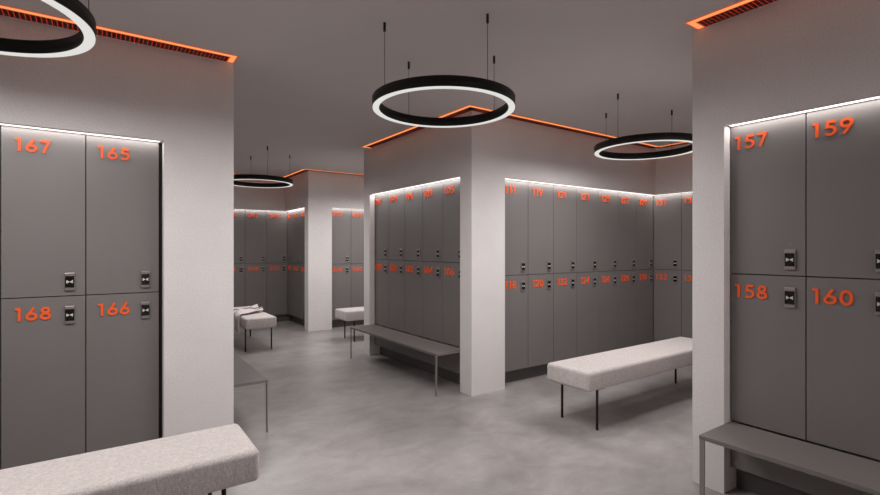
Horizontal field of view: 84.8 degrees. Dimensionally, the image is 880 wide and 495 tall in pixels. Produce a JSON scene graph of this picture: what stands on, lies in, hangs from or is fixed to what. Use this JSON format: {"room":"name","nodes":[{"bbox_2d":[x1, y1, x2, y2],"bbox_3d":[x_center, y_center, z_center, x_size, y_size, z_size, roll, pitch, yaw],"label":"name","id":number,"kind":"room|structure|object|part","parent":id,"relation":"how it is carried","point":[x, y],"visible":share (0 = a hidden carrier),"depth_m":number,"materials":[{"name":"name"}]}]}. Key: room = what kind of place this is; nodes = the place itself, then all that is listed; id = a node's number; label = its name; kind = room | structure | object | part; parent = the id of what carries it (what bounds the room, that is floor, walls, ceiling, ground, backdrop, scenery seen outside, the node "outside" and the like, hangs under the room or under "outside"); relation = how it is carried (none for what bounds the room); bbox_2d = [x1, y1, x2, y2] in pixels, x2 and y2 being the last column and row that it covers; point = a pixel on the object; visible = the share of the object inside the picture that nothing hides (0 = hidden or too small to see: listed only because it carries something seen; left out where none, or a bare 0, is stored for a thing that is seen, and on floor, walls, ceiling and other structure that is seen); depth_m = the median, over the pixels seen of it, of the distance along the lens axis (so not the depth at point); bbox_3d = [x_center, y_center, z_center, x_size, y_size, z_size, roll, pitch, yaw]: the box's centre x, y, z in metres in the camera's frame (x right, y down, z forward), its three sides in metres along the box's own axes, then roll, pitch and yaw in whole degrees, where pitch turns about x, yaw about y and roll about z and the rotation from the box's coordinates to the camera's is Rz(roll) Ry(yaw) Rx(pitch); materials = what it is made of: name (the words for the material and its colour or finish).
{"room":"changing room","nodes":[
{"label":"changing room","id":0,"kind":"room"},
{"bbox_2d":[0,15,233,437],"bbox_3d":[-3.382,0.050,3.386,3.160,2.700,2.230,0,0,-35],"label":"wall","id":1,"kind":"structure","parent":0,"point":[184,102],"depth_m":3.18,"materials":[{"name":"paint"}]},
{"bbox_2d":[0,123,159,141],"bbox_3d":[-2.316,-0.699,2.824,1.168,0.002,0.040,0,0,-35],"label":"led strip","id":2,"kind":"object","parent":1,"relation":"attached to","point":[0,123],"visible":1,"depth_m":2.91,"materials":[{"name":"white plastic"}]},
{"bbox_2d":[159,143,161,436],"bbox_3d":[-1.869,0.281,3.221,0.018,1.958,0.020,0,0,-35],"label":"trim","id":3,"kind":"structure","parent":1,"relation":"attached to","point":[160,144],"depth_m":3.21,"materials":[{"name":"black"}]},
{"bbox_2d":[234,180,287,313],"bbox_3d":[-5.611,0.050,7.809,6.800,2.700,0.970,0,0,-35],"label":"wall","id":4,"kind":"structure","parent":0,"point":[250,198],"depth_m":8.85,"materials":[{"name":"paint"}]},
{"bbox_2d":[285,171,363,331],"bbox_3d":[-1.103,0.050,10.213,4.260,2.700,2.220,0,0,-35],"label":"wall","id":5,"kind":"structure","parent":0,"point":[318,192],"depth_m":8.23,"materials":[{"name":"paint"}]},
{"bbox_2d":[273,314,289,321],"bbox_3d":[-3.751,1.331,8.719,2.090,0.138,0.020,0,0,-35],"label":"trim","id":6,"kind":"structure","parent":5,"relation":"attached to","point":[283,317],"depth_m":9.22,"materials":[{"name":"laminate"}]},
{"bbox_2d":[290,315,304,325],"bbox_3d":[-2.531,1.331,8.819,0.020,0.138,1.218,0,0,-35],"label":"trim","id":7,"kind":"structure","parent":5,"relation":"attached to","point":[292,318],"depth_m":8.98,"materials":[{"name":"laminate"}]},
{"bbox_2d":[332,320,363,327],"bbox_3d":[-1.262,1.331,8.940,1.685,0.138,0.020,0,0,-35],"label":"trim","id":8,"kind":"structure","parent":5,"relation":"attached to","point":[335,323],"depth_m":8.61,"materials":[{"name":"laminate"}]},
{"bbox_2d":[0,0,741,176],"bbox_3d":[-0.712,-1.350,4.144,10.800,0.100,12.800,0,0,-35],"label":"ceiling","id":9,"kind":"structure","parent":0,"point":[307,73],"depth_m":3.25,"materials":[{"name":"paint"}]},
{"bbox_2d":[0,0,95,57],"bbox_3d":[-1.790,-1.082,1.746,0.888,0.435,0.888,0,0,-35],"label":"lamp","id":10,"kind":"object","parent":9,"relation":"hanging from","point":[84,40],"visible":1,"depth_m":2.11,"materials":[{"name":"black metal"}]},
{"bbox_2d":[0,5,237,62],"bbox_3d":[-2.698,-1.298,2.413,3.160,0.002,0.147,0,0,-35],"label":"ceiling light strip","id":11,"kind":"object","parent":9,"relation":"attached to","point":[9,11],"visible":0.91,"depth_m":2.94,"materials":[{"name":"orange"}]},
{"bbox_2d":[234,146,292,187],"bbox_3d":[-2.440,-1.082,6.487,0.888,0.435,0.888,0,0,-35],"label":"lamp","id":12,"kind":"object","parent":9,"relation":"hanging from","point":[288,182],"visible":0.8,"depth_m":6.34,"materials":[{"name":"black metal"}]},
{"bbox_2d":[234,179,292,187],"bbox_3d":[-2.440,-0.866,6.487,0.884,0.002,0.884,0,0,-35],"label":"diffuser","id":13,"kind":"object","parent":12,"relation":"attached to","point":[289,183],"depth_m":6.74,"materials":[{"name":"white plastic"}]},
{"bbox_2d":[234,169,363,177],"bbox_3d":[-2.808,-1.298,8.342,5.000,0.002,1.379,0,0,-35],"label":"ceiling light strip","id":14,"kind":"object","parent":9,"relation":"attached to","point":[302,170],"visible":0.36,"depth_m":8.28,"materials":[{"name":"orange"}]},
{"bbox_2d":[372,14,514,127],"bbox_3d":[0.023,-1.082,3.021,0.888,0.435,0.888,0,0,-35],"label":"lamp","id":15,"kind":"object","parent":9,"relation":"hanging from","point":[382,93],"visible":1,"depth_m":2.77,"materials":[{"name":"black metal"}]},
{"bbox_2d":[373,86,514,127],"bbox_3d":[0.023,-0.866,3.021,0.884,0.002,0.884,0,0,-35],"label":"diffuser","id":16,"kind":"object","parent":15,"relation":"attached to","point":[384,95],"depth_m":2.92,"materials":[{"name":"white plastic"}]},
{"bbox_2d":[362,105,688,147],"bbox_3d":[1.469,-1.298,5.324,4.961,0.002,1.903,0,0,0],"label":"ceiling light strip","id":17,"kind":"object","parent":9,"relation":"attached to","point":[467,108],"visible":0.64,"depth_m":5.23,"materials":[{"name":"orange plastic"}]},
{"bbox_2d":[594,93,691,159],"bbox_3d":[1.840,-1.082,4.298,0.888,0.435,0.888,0,0,-35],"label":"lamp","id":18,"kind":"object","parent":9,"relation":"hanging from","point":[662,136],"visible":0.84,"depth_m":4.18,"materials":[{"name":"black metal"}]},
{"bbox_2d":[594,140,691,159],"bbox_3d":[1.840,-0.866,4.298,0.884,0.002,0.884,0,0,-35],"label":"diffuser","id":19,"kind":"object","parent":18,"relation":"attached to","point":[597,151],"depth_m":4.45,"materials":[{"name":"white plastic"}]},
{"bbox_2d":[685,0,776,29],"bbox_3d":[2.581,-1.298,1.242,0.147,0.002,3.864,0,0,-35],"label":"ceiling light strip","id":20,"kind":"object","parent":9,"relation":"attached to","point":[743,6],"visible":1,"depth_m":2.65,"materials":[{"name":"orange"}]},
{"bbox_2d":[703,0,773,24],"bbox_3d":[2.614,-1.299,1.236,0.099,0.001,3.816,0,0,-35],"label":"diffuser","id":21,"kind":"object","parent":20,"relation":"attached to","point":[752,4],"depth_m":2.64,"materials":[{"name":"black"}]},
{"bbox_2d":[204,321,756,494],"bbox_3d":[-0.712,1.450,4.144,10.800,0.100,12.800,0,0,-35],"label":"floor","id":22,"kind":"structure","parent":0,"point":[339,424],"depth_m":3.72,"materials":[{"name":"concrete"}]},
{"bbox_2d":[0,299,0,468],"bbox_3d":[-2.755,0.774,2.767,0.389,0.970,0.384,0,0,-35],"label":"locker","id":23,"kind":"object","parent":22,"relation":"on","point":[0,299],"visible":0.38,"depth_m":2.75,"materials":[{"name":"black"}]},
{"bbox_2d":[0,126,0,298],"bbox_3d":[-2.755,-0.205,2.767,0.389,0.986,0.384,0,0,-35],"label":"locker","id":24,"kind":"object","parent":23,"relation":"on","point":[0,126],"visible":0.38,"depth_m":2.75,"materials":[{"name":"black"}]},
{"bbox_2d":[1,295,85,469],"bbox_3d":[-2.436,0.774,2.991,0.389,0.970,0.384,0,0,-35],"label":"locker","id":25,"kind":"object","parent":22,"relation":"on","point":[43,339],"visible":0.98,"depth_m":2.84,"materials":[{"name":"black"}]},
{"bbox_2d":[1,126,85,298],"bbox_3d":[-2.436,-0.205,2.991,0.389,0.986,0.384,0,0,-35],"label":"locker","id":26,"kind":"object","parent":25,"relation":"on","point":[43,172],"visible":1,"depth_m":2.84,"materials":[{"name":"black"}]},
{"bbox_2d":[86,292,158,452],"bbox_3d":[-2.116,0.774,3.216,0.389,0.970,0.384,0,0,-35],"label":"locker","id":27,"kind":"object","parent":22,"relation":"on","point":[122,329],"visible":0.98,"depth_m":3.07,"materials":[{"name":"black"}]},
{"bbox_2d":[86,135,158,294],"bbox_3d":[-2.116,-0.205,3.216,0.389,0.986,0.384,0,0,-35],"label":"locker","id":28,"kind":"object","parent":27,"relation":"on","point":[122,175],"visible":1,"depth_m":3.07,"materials":[{"name":"black laminate"}]},
{"bbox_2d":[0,424,258,494],"bbox_3d":[-1.798,1.167,1.829,2.050,0.466,0.440,0,0,-35],"label":"upholstered bench","id":29,"kind":"object","parent":22,"relation":"on","point":[207,461],"visible":1,"depth_m":2.09,"materials":[{"name":"fabric"}]},
{"bbox_2d":[234,264,244,306],"bbox_3d":[-3.802,0.770,8.790,0.384,0.978,0.384,0,0,-35],"label":"locker","id":30,"kind":"object","parent":22,"relation":"on","point":[239,269],"visible":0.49,"depth_m":8.70,"materials":[{"name":"black"}]},
{"bbox_2d":[234,209,244,263],"bbox_3d":[-3.802,-0.209,8.790,0.384,0.978,0.384,0,0,-35],"label":"locker","id":31,"kind":"object","parent":30,"relation":"on","point":[239,215],"visible":0.54,"depth_m":8.70,"materials":[{"name":"black"}]},
{"bbox_2d":[234,353,267,431],"bbox_3d":[-1.989,1.199,4.333,0.345,0.402,1.887,0,0,-35],"label":"bench","id":32,"kind":"object","parent":22,"relation":"on","point":[244,374],"visible":0.36,"depth_m":3.75,"materials":[{"name":"metal"}]},
{"bbox_3d":[-1.317,1.210,3.669,0.008,0.380,0.026,0,0,-35],"label":"leg","id":33,"kind":"part","parent":32,"relation":"part of","materials":[{"name":"grey metal"}]},
{"bbox_2d":[234,306,275,351],"bbox_3d":[-2.818,1.167,7.077,0.405,0.466,1.460,0,0,-35],"label":"upholstered bench","id":34,"kind":"object","parent":22,"relation":"on","point":[257,319],"visible":0.66,"depth_m":6.52,"materials":[{"name":"fabric"}]},
{"bbox_2d":[234,304,262,333],"bbox_3d":[-2.807,1.011,6.995,0.429,0.336,0.816,0,0,-35],"label":"towel","id":35,"kind":"object","parent":34,"relation":"on","point":[248,309],"visible":0.87,"depth_m":6.78,"materials":[{"name":"fabric"}]},
{"bbox_3d":[-2.818,1.009,7.077,0.405,0.150,1.460,0,0,-35],"label":"seat","id":36,"kind":"part","parent":34,"relation":"part of","materials":[{"name":"fabric"}]},
{"bbox_2d":[244,263,266,312],"bbox_3d":[-3.486,0.770,9.012,0.384,0.978,0.384,0,0,-35],"label":"locker","id":37,"kind":"object","parent":22,"relation":"on","point":[255,273],"visible":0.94,"depth_m":8.87,"materials":[{"name":"black"}]},
{"bbox_2d":[245,210,266,262],"bbox_3d":[-3.486,-0.209,9.012,0.384,0.978,0.384,0,0,-35],"label":"locker","id":38,"kind":"object","parent":37,"relation":"on","point":[255,220],"visible":0.97,"depth_m":8.86,"materials":[{"name":"black"}]},
{"bbox_2d":[267,263,286,314],"bbox_3d":[-3.170,0.770,9.234,0.384,0.978,0.384,0,0,-35],"label":"locker","id":39,"kind":"object","parent":22,"relation":"on","point":[276,272],"visible":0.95,"depth_m":9.08,"materials":[{"name":"black"}]},
{"bbox_2d":[267,211,286,262],"bbox_3d":[-3.170,-0.209,9.234,0.384,0.978,0.384,0,0,-35],"label":"locker","id":40,"kind":"object","parent":39,"relation":"on","point":[276,220],"visible":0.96,"depth_m":9.08,"materials":[{"name":"black"}]},
{"bbox_2d":[288,263,293,315],"bbox_3d":[-2.679,0.770,9.129,0.324,0.978,0.377,0,0,-35],"label":"locker","id":41,"kind":"object","parent":22,"relation":"on","point":[290,265],"visible":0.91,"depth_m":9.01,"materials":[{"name":"black"}]},
{"bbox_2d":[288,210,293,262],"bbox_3d":[-2.679,-0.209,9.129,0.324,0.978,0.377,0,0,-35],"label":"locker","id":42,"kind":"object","parent":41,"relation":"on","point":[290,213],"visible":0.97,"depth_m":9.01,"materials":[{"name":"black laminate"}]},
{"bbox_2d":[294,263,300,318],"bbox_3d":[-2.461,0.770,8.819,0.324,0.978,0.377,0,0,-35],"label":"locker","id":43,"kind":"object","parent":22,"relation":"on","point":[297,267],"visible":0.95,"depth_m":8.74,"materials":[{"name":"black"}]},
{"bbox_2d":[294,209,300,263],"bbox_3d":[-2.461,-0.209,8.819,0.324,0.978,0.377,0,0,-35],"label":"locker","id":44,"kind":"object","parent":43,"relation":"on","point":[297,213],"visible":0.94,"depth_m":8.74,"materials":[{"name":"black laminate"}]},
{"bbox_2d":[301,264,304,319],"bbox_3d":[-2.243,0.770,8.509,0.324,0.978,0.377,0,0,-35],"label":"locker","id":45,"kind":"object","parent":22,"relation":"on","point":[302,265],"visible":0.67,"depth_m":8.47,"materials":[{"name":"black"}]},
{"bbox_2d":[301,208,304,263],"bbox_3d":[-2.243,-0.209,8.509,0.324,0.978,0.377,0,0,-35],"label":"locker","id":46,"kind":"object","parent":45,"relation":"on","point":[302,210],"visible":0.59,"depth_m":8.47,"materials":[{"name":"black laminate"}]},
{"bbox_2d":[332,264,350,319],"bbox_3d":[-1.846,0.770,8.637,0.380,0.978,0.384,0,0,-35],"label":"locker","id":47,"kind":"object","parent":22,"relation":"on","point":[341,273],"visible":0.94,"depth_m":8.49,"materials":[{"name":"black"}]},
{"bbox_2d":[332,208,350,263],"bbox_3d":[-1.846,-0.209,8.637,0.380,0.978,0.384,0,0,-35],"label":"locker","id":48,"kind":"object","parent":47,"relation":"on","point":[341,218],"visible":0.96,"depth_m":8.50,"materials":[{"name":"black"}]},
{"bbox_2d":[335,307,363,341],"bbox_3d":[-0.666,1.167,7.861,2.050,0.466,0.425,0,0,-35],"label":"upholstered bench","id":49,"kind":"object","parent":22,"relation":"on","point":[354,314],"visible":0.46,"depth_m":7.22,"materials":[{"name":"fabric"}]},
{"bbox_3d":[-0.666,1.009,7.861,2.050,0.150,0.425,0,0,-35],"label":"seat","id":50,"kind":"part","parent":49,"relation":"part of","materials":[{"name":"fabric"}]},
{"bbox_2d":[351,263,363,306],"bbox_3d":[-1.533,0.770,8.857,0.380,0.978,0.384,0,0,-35],"label":"locker","id":51,"kind":"object","parent":22,"relation":"on","point":[357,270],"visible":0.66,"depth_m":8.67,"materials":[{"name":"black"}]},
{"bbox_2d":[351,209,363,263],"bbox_3d":[-1.533,-0.209,8.857,0.380,0.978,0.384,0,0,-35],"label":"locker","id":52,"kind":"object","parent":51,"relation":"on","point":[357,216],"visible":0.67,"depth_m":8.67,"materials":[{"name":"black laminate"}]},
{"bbox_2d":[350,324,459,396],"bbox_3d":[-0.446,1.199,5.429,0.343,0.402,1.927,0,0,-35],"label":"bench","id":53,"kind":"object","parent":22,"relation":"on","point":[428,346],"visible":0.88,"depth_m":5.21,"materials":[{"name":"laminate"}]},
{"bbox_3d":[-1.128,1.210,6.110,0.008,0.380,0.026,0,0,-35],"label":"leg","id":54,"kind":"part","parent":53,"relation":"part of","materials":[{"name":"grey metal"}]},
{"bbox_3d":[-0.037,1.210,4.557,0.008,0.380,0.026,0,0,-35],"label":"leg","id":55,"kind":"part","parent":53,"relation":"part of","materials":[{"name":"grey metal"}]},
{"bbox_2d":[505,275,527,371],"bbox_3d":[0.665,0.770,5.110,0.390,0.978,0.384,0,0,-35],"label":"locker","id":56,"kind":"object","parent":22,"relation":"on","point":[516,286],"visible":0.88,"depth_m":4.98,"materials":[{"name":"black"}]},
{"bbox_2d":[505,180,527,275],"bbox_3d":[0.665,-0.209,5.110,0.390,0.978,0.384,0,0,-35],"label":"locker","id":57,"kind":"object","parent":56,"relation":"on","point":[516,192],"visible":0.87,"depth_m":4.98,"materials":[{"name":"black"}]},
{"bbox_2d":[528,274,552,366],"bbox_3d":[0.986,0.770,5.335,0.390,0.978,0.384,0,0,-35],"label":"locker","id":58,"kind":"object","parent":22,"relation":"on","point":[540,286],"visible":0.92,"depth_m":5.18,"materials":[{"name":"black"}]},
{"bbox_2d":[528,182,552,274],"bbox_3d":[0.986,-0.209,5.335,0.390,0.978,0.384,0,0,-35],"label":"locker","id":59,"kind":"object","parent":58,"relation":"on","point":[540,196],"visible":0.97,"depth_m":5.18,"materials":[{"name":"black"}]},
{"bbox_2d":[551,273,576,361],"bbox_3d":[1.306,0.770,5.559,0.390,0.978,0.384,0,0,-35],"label":"locker","id":60,"kind":"object","parent":22,"relation":"on","point":[564,284],"visible":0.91,"depth_m":5.41,"materials":[{"name":"black"}]},
{"bbox_2d":[553,185,576,272],"bbox_3d":[1.306,-0.209,5.559,0.390,0.978,0.384,0,0,-35],"label":"locker","id":61,"kind":"object","parent":60,"relation":"on","point":[564,197],"visible":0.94,"depth_m":5.41,"materials":[{"name":"black laminate"}]},
{"bbox_2d":[574,272,597,356],"bbox_3d":[1.626,0.770,5.784,0.390,0.978,0.384,0,0,-35],"label":"locker","id":62,"kind":"object","parent":22,"relation":"on","point":[587,282],"visible":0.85,"depth_m":5.64,"materials":[{"name":"black laminate"}]},
{"bbox_2d":[577,188,597,271],"bbox_3d":[1.626,-0.209,5.784,0.390,0.978,0.384,0,0,-35],"label":"locker","id":63,"kind":"object","parent":62,"relation":"on","point":[587,199],"visible":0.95,"depth_m":5.64,"materials":[{"name":"black"}]},
{"bbox_2d":[597,271,617,352],"bbox_3d":[1.946,0.770,6.009,0.390,0.978,0.384,0,0,-35],"label":"locker","id":64,"kind":"object","parent":22,"relation":"on","point":[607,280],"visible":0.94,"depth_m":5.86,"materials":[{"name":"black laminate"}]},
{"bbox_2d":[598,190,617,270],"bbox_3d":[1.946,-0.209,6.009,0.390,0.978,0.384,0,0,-35],"label":"locker","id":65,"kind":"object","parent":64,"relation":"on","point":[607,200],"visible":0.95,"depth_m":5.86,"materials":[{"name":"black laminate"}]},
{"bbox_2d":[547,337,691,429],"bbox_3d":[1.827,1.167,4.354,2.050,0.466,0.425,0,0,-35],"label":"upholstered bench","id":66,"kind":"object","parent":22,"relation":"on","point":[588,373],"visible":0.79,"depth_m":3.97,"materials":[{"name":"fabric"}]},
{"bbox_3d":[1.012,1.246,3.992,0.020,0.309,0.020,0,0,-35],"label":"leg","id":67,"kind":"part","parent":66,"relation":"part of","materials":[{"name":"black metal"}]},
{"bbox_3d":[1.210,1.246,3.710,0.020,0.309,0.020,0,0,-35],"label":"leg","id":68,"kind":"part","parent":66,"relation":"part of","materials":[{"name":"black metal"}]},
{"bbox_3d":[1.827,1.009,4.354,2.050,0.150,0.425,0,0,-35],"label":"seat","id":69,"kind":"part","parent":66,"relation":"part of","materials":[{"name":"fabric"}]},
{"bbox_2d":[618,270,635,348],"bbox_3d":[2.266,0.770,6.234,0.390,0.978,0.384,0,0,-35],"label":"locker","id":70,"kind":"object","parent":22,"relation":"on","point":[626,279],"visible":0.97,"depth_m":6.08,"materials":[{"name":"black"}]},
{"bbox_2d":[618,192,635,270],"bbox_3d":[2.266,-0.209,6.234,0.390,0.978,0.384,0,0,-35],"label":"locker","id":71,"kind":"object","parent":70,"relation":"on","point":[626,202],"visible":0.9,"depth_m":6.08,"materials":[{"name":"black"}]},
{"bbox_2d":[636,269,652,344],"bbox_3d":[2.586,0.770,6.459,0.390,0.978,0.384,0,0,-35],"label":"locker","id":72,"kind":"object","parent":22,"relation":"on","point":[644,277],"visible":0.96,"depth_m":6.30,"materials":[{"name":"black laminate"}]},
{"bbox_2d":[636,194,652,269],"bbox_3d":[2.586,-0.209,6.459,0.390,0.978,0.384,0,0,-35],"label":"locker","id":73,"kind":"object","parent":72,"relation":"on","point":[644,203],"visible":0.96,"depth_m":6.30,"materials":[{"name":"black laminate"}]},
{"bbox_2d":[654,269,681,341],"bbox_3d":[3.102,0.770,6.374,0.384,0.978,0.374,0,0,-35],"label":"locker","id":74,"kind":"object","parent":22,"relation":"on","point":[667,283],"visible":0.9,"depth_m":6.27,"materials":[{"name":"black"}]},
{"bbox_2d":[654,193,681,269],"bbox_3d":[3.102,-0.209,6.374,0.384,0.978,0.374,0,0,-35],"label":"locker","id":75,"kind":"object","parent":74,"relation":"on","point":[667,208],"visible":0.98,"depth_m":6.26,"materials":[{"name":"black laminate"}]},
{"bbox_2d":[682,270,691,337],"bbox_3d":[3.318,0.770,6.066,0.384,0.978,0.374,0,0,-35],"label":"locker","id":76,"kind":"object","parent":22,"relation":"on","point":[686,274],"visible":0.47,"depth_m":6.06,"materials":[{"name":"black"}]},
{"bbox_2d":[682,192,691,269],"bbox_3d":[3.318,-0.209,6.066,0.384,0.978,0.374,0,0,-35],"label":"locker","id":77,"kind":"object","parent":76,"relation":"on","point":[686,197],"visible":0.34,"depth_m":6.05,"materials":[{"name":"black laminate"}]},
{"bbox_2d":[699,421,879,494],"bbox_3d":[1.845,1.199,2.227,0.356,0.402,1.100,0,0,-35],"label":"bench","id":78,"kind":"object","parent":22,"relation":"on","point":[859,473],"visible":1,"depth_m":2.34,"materials":[{"name":"metal"}]},
{"bbox_3d":[1.396,1.210,2.566,0.008,0.380,0.026,0,0,-35],"label":"leg","id":79,"kind":"part","parent":78,"relation":"part of","materials":[{"name":"grey metal"}]},
{"bbox_2d":[364,111,657,395],"bbox_3d":[1.378,0.050,6.701,4.240,2.700,2.280,0,0,-35],"label":"wall","id":80,"kind":"structure","parent":0,"point":[482,156],"depth_m":4.85,"materials":[{"name":"paint"}]},
{"bbox_2d":[375,259,388,326],"bbox_3d":[-0.611,0.569,6.256,0.364,0.844,0.384,0,0,-35],"label":"locker","id":81,"kind":"object","parent":80,"relation":"attached to","point":[381,266],"visible":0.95,"depth_m":6.14,"materials":[{"name":"black"}]},
{"bbox_2d":[375,192,388,259],"bbox_3d":[-0.611,-0.276,6.256,0.364,0.844,0.384,0,0,-35],"label":"locker","id":82,"kind":"object","parent":81,"relation":"on","point":[381,200],"visible":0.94,"depth_m":6.14,"materials":[{"name":"black"}]},
{"bbox_2d":[389,260,407,331],"bbox_3d":[-0.389,0.569,5.941,0.364,0.844,0.384,0,0,-35],"label":"locker","id":83,"kind":"object","parent":80,"relation":"attached to","point":[396,267],"visible":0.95,"depth_m":5.83,"materials":[{"name":"black"}]},
{"bbox_2d":[389,189,404,259],"bbox_3d":[-0.389,-0.276,5.941,0.364,0.844,0.384,0,0,-35],"label":"locker","id":84,"kind":"object","parent":83,"relation":"on","point":[396,198],"visible":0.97,"depth_m":5.83,"materials":[{"name":"black"}]},
{"bbox_2d":[405,261,422,336],"bbox_3d":[-0.167,0.569,5.625,0.364,0.844,0.384,0,0,-35],"label":"locker","id":85,"kind":"object","parent":80,"relation":"attached to","point":[413,269],"visible":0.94,"depth_m":5.51,"materials":[{"name":"black laminate"}]},
{"bbox_2d":[405,186,422,260],"bbox_3d":[-0.167,-0.276,5.625,0.364,0.844,0.384,0,0,-35],"label":"locker","id":86,"kind":"object","parent":85,"relation":"on","point":[413,196],"visible":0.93,"depth_m":5.51,"materials":[{"name":"black"}]},
{"bbox_2d":[372,177,459,194],"bbox_3d":[-0.323,-0.699,5.506,0.040,0.002,1.920,0,0,-35],"label":"led strip","id":87,"kind":"object","parent":80,"relation":"attached to","point":[457,177],"visible":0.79,"depth_m":5.42,"materials":[{"name":"white plastic"}]},
{"bbox_2d":[375,337,459,373],"bbox_3d":[-0.295,1.141,5.534,0.018,0.238,1.931,0,0,-35],"label":"trim","id":88,"kind":"structure","parent":80,"relation":"attached to","point":[451,362],"depth_m":5.31,"materials":[{"name":"laminate"}]},
{"bbox_2d":[380,346,459,383],"bbox_3d":[-0.231,1.331,5.580,0.020,0.138,1.932,0,0,-35],"label":"trim","id":89,"kind":"structure","parent":80,"relation":"attached to","point":[454,377],"depth_m":5.54,"materials":[{"name":"laminate"}]},
{"bbox_2d":[423,261,442,341],"bbox_3d":[0.055,0.569,5.309,0.364,0.844,0.384,0,0,-35],"label":"locker","id":90,"kind":"object","parent":80,"relation":"attached to","point":[432,271],"visible":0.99,"depth_m":5.20,"materials":[{"name":"black"}]},
{"bbox_2d":[423,182,442,261],"bbox_3d":[0.055,-0.276,5.309,0.364,0.844,0.384,0,0,-35],"label":"locker","id":91,"kind":"object","parent":90,"relation":"on","point":[432,193],"visible":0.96,"depth_m":5.20,"materials":[{"name":"black laminate"}]},
{"bbox_2d":[443,262,459,346],"bbox_3d":[0.277,0.569,4.993,0.364,0.844,0.384,0,0,-35],"label":"locker","id":92,"kind":"object","parent":80,"relation":"attached to","point":[451,270],"visible":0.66,"depth_m":4.93,"materials":[{"name":"black"}]},
{"bbox_2d":[443,179,459,262],"bbox_3d":[0.277,-0.276,4.993,0.364,0.844,0.384,0,0,-35],"label":"locker","id":93,"kind":"object","parent":92,"relation":"on","point":[451,188],"visible":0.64,"depth_m":4.93,"materials":[{"name":"black"}]},
{"bbox_2d":[505,364,547,382],"bbox_3d":[1.708,1.331,5.735,2.819,0.138,0.020,0,0,-35],"label":"trim","id":94,"kind":"structure","parent":80,"relation":"attached to","point":[510,376],"depth_m":5.17,"materials":[{"name":"laminate"}]},
{"bbox_2d":[505,178,686,195],"bbox_3d":[2.303,-0.699,4.834,2.707,0.002,1.962,0,0,-35],"label":"led strip","id":95,"kind":"object","parent":80,"relation":"attached to","point":[505,178],"visible":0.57,"depth_m":5.55,"materials":[{"name":"white plastic"}]},
{"bbox_2d":[653,143,691,340],"bbox_3d":[4.892,0.050,4.391,1.145,2.700,6.560,0,0,-35],"label":"wall","id":96,"kind":"structure","parent":0,"point":[673,174],"depth_m":6.14,"materials":[{"name":"paint"}]},
{"bbox_2d":[692,0,879,493],"bbox_3d":[3.194,0.050,1.630,1.300,2.700,3.994,0,0,-35],"label":"wall","id":97,"kind":"structure","parent":0,"point":[779,57],"depth_m":2.74,"materials":[{"name":"paint"}]},
{"bbox_2d":[731,273,808,439],"bbox_3d":[1.925,0.569,2.735,0.384,0.844,0.364,0,0,-35],"label":"locker","id":98,"kind":"object","parent":97,"relation":"attached to","point":[769,312],"visible":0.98,"depth_m":2.62,"materials":[{"name":"black"}]},
{"bbox_2d":[731,113,806,275],"bbox_3d":[1.925,-0.276,2.735,0.384,0.844,0.364,0,0,-35],"label":"locker","id":99,"kind":"object","parent":98,"relation":"on","point":[769,157],"visible":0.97,"depth_m":2.62,"materials":[{"name":"black laminate"}]},
{"bbox_2d":[736,468,811,494],"bbox_3d":[2.068,1.331,2.379,0.020,0.138,1.114,0,0,-35],"label":"trim","id":100,"kind":"structure","parent":97,"relation":"attached to","point":[758,485],"depth_m":2.72,"materials":[{"name":"laminate"}]},
{"bbox_2d":[730,449,872,494],"bbox_3d":[2.004,1.141,2.333,0.018,0.238,1.113,0,0,-35],"label":"trim","id":101,"kind":"structure","parent":97,"relation":"attached to","point":[814,485],"depth_m":2.55,"materials":[{"name":"laminate"}]},
{"bbox_2d":[729,96,879,125],"bbox_3d":[1.976,-0.699,2.305,0.040,0.002,1.100,0,0,-35],"label":"led strip","id":102,"kind":"object","parent":97,"relation":"attached to","point":[875,97],"visible":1,"depth_m":2.44,"materials":[{"name":"white plastic"}]},
{"bbox_2d":[807,276,879,459],"bbox_3d":[2.136,0.569,2.436,0.384,0.844,0.364,0,0,-35],"label":"locker","id":103,"kind":"object","parent":97,"relation":"attached to","point":[843,314],"visible":0.98,"depth_m":2.35,"materials":[{"name":"black laminate"}]},
{"bbox_2d":[807,99,879,278],"bbox_3d":[2.136,-0.276,2.436,0.384,0.844,0.364,0,0,-35],"label":"locker","id":104,"kind":"object","parent":103,"relation":"on","point":[843,142],"visible":1,"depth_m":2.35,"materials":[{"name":"black laminate"}]}
]}

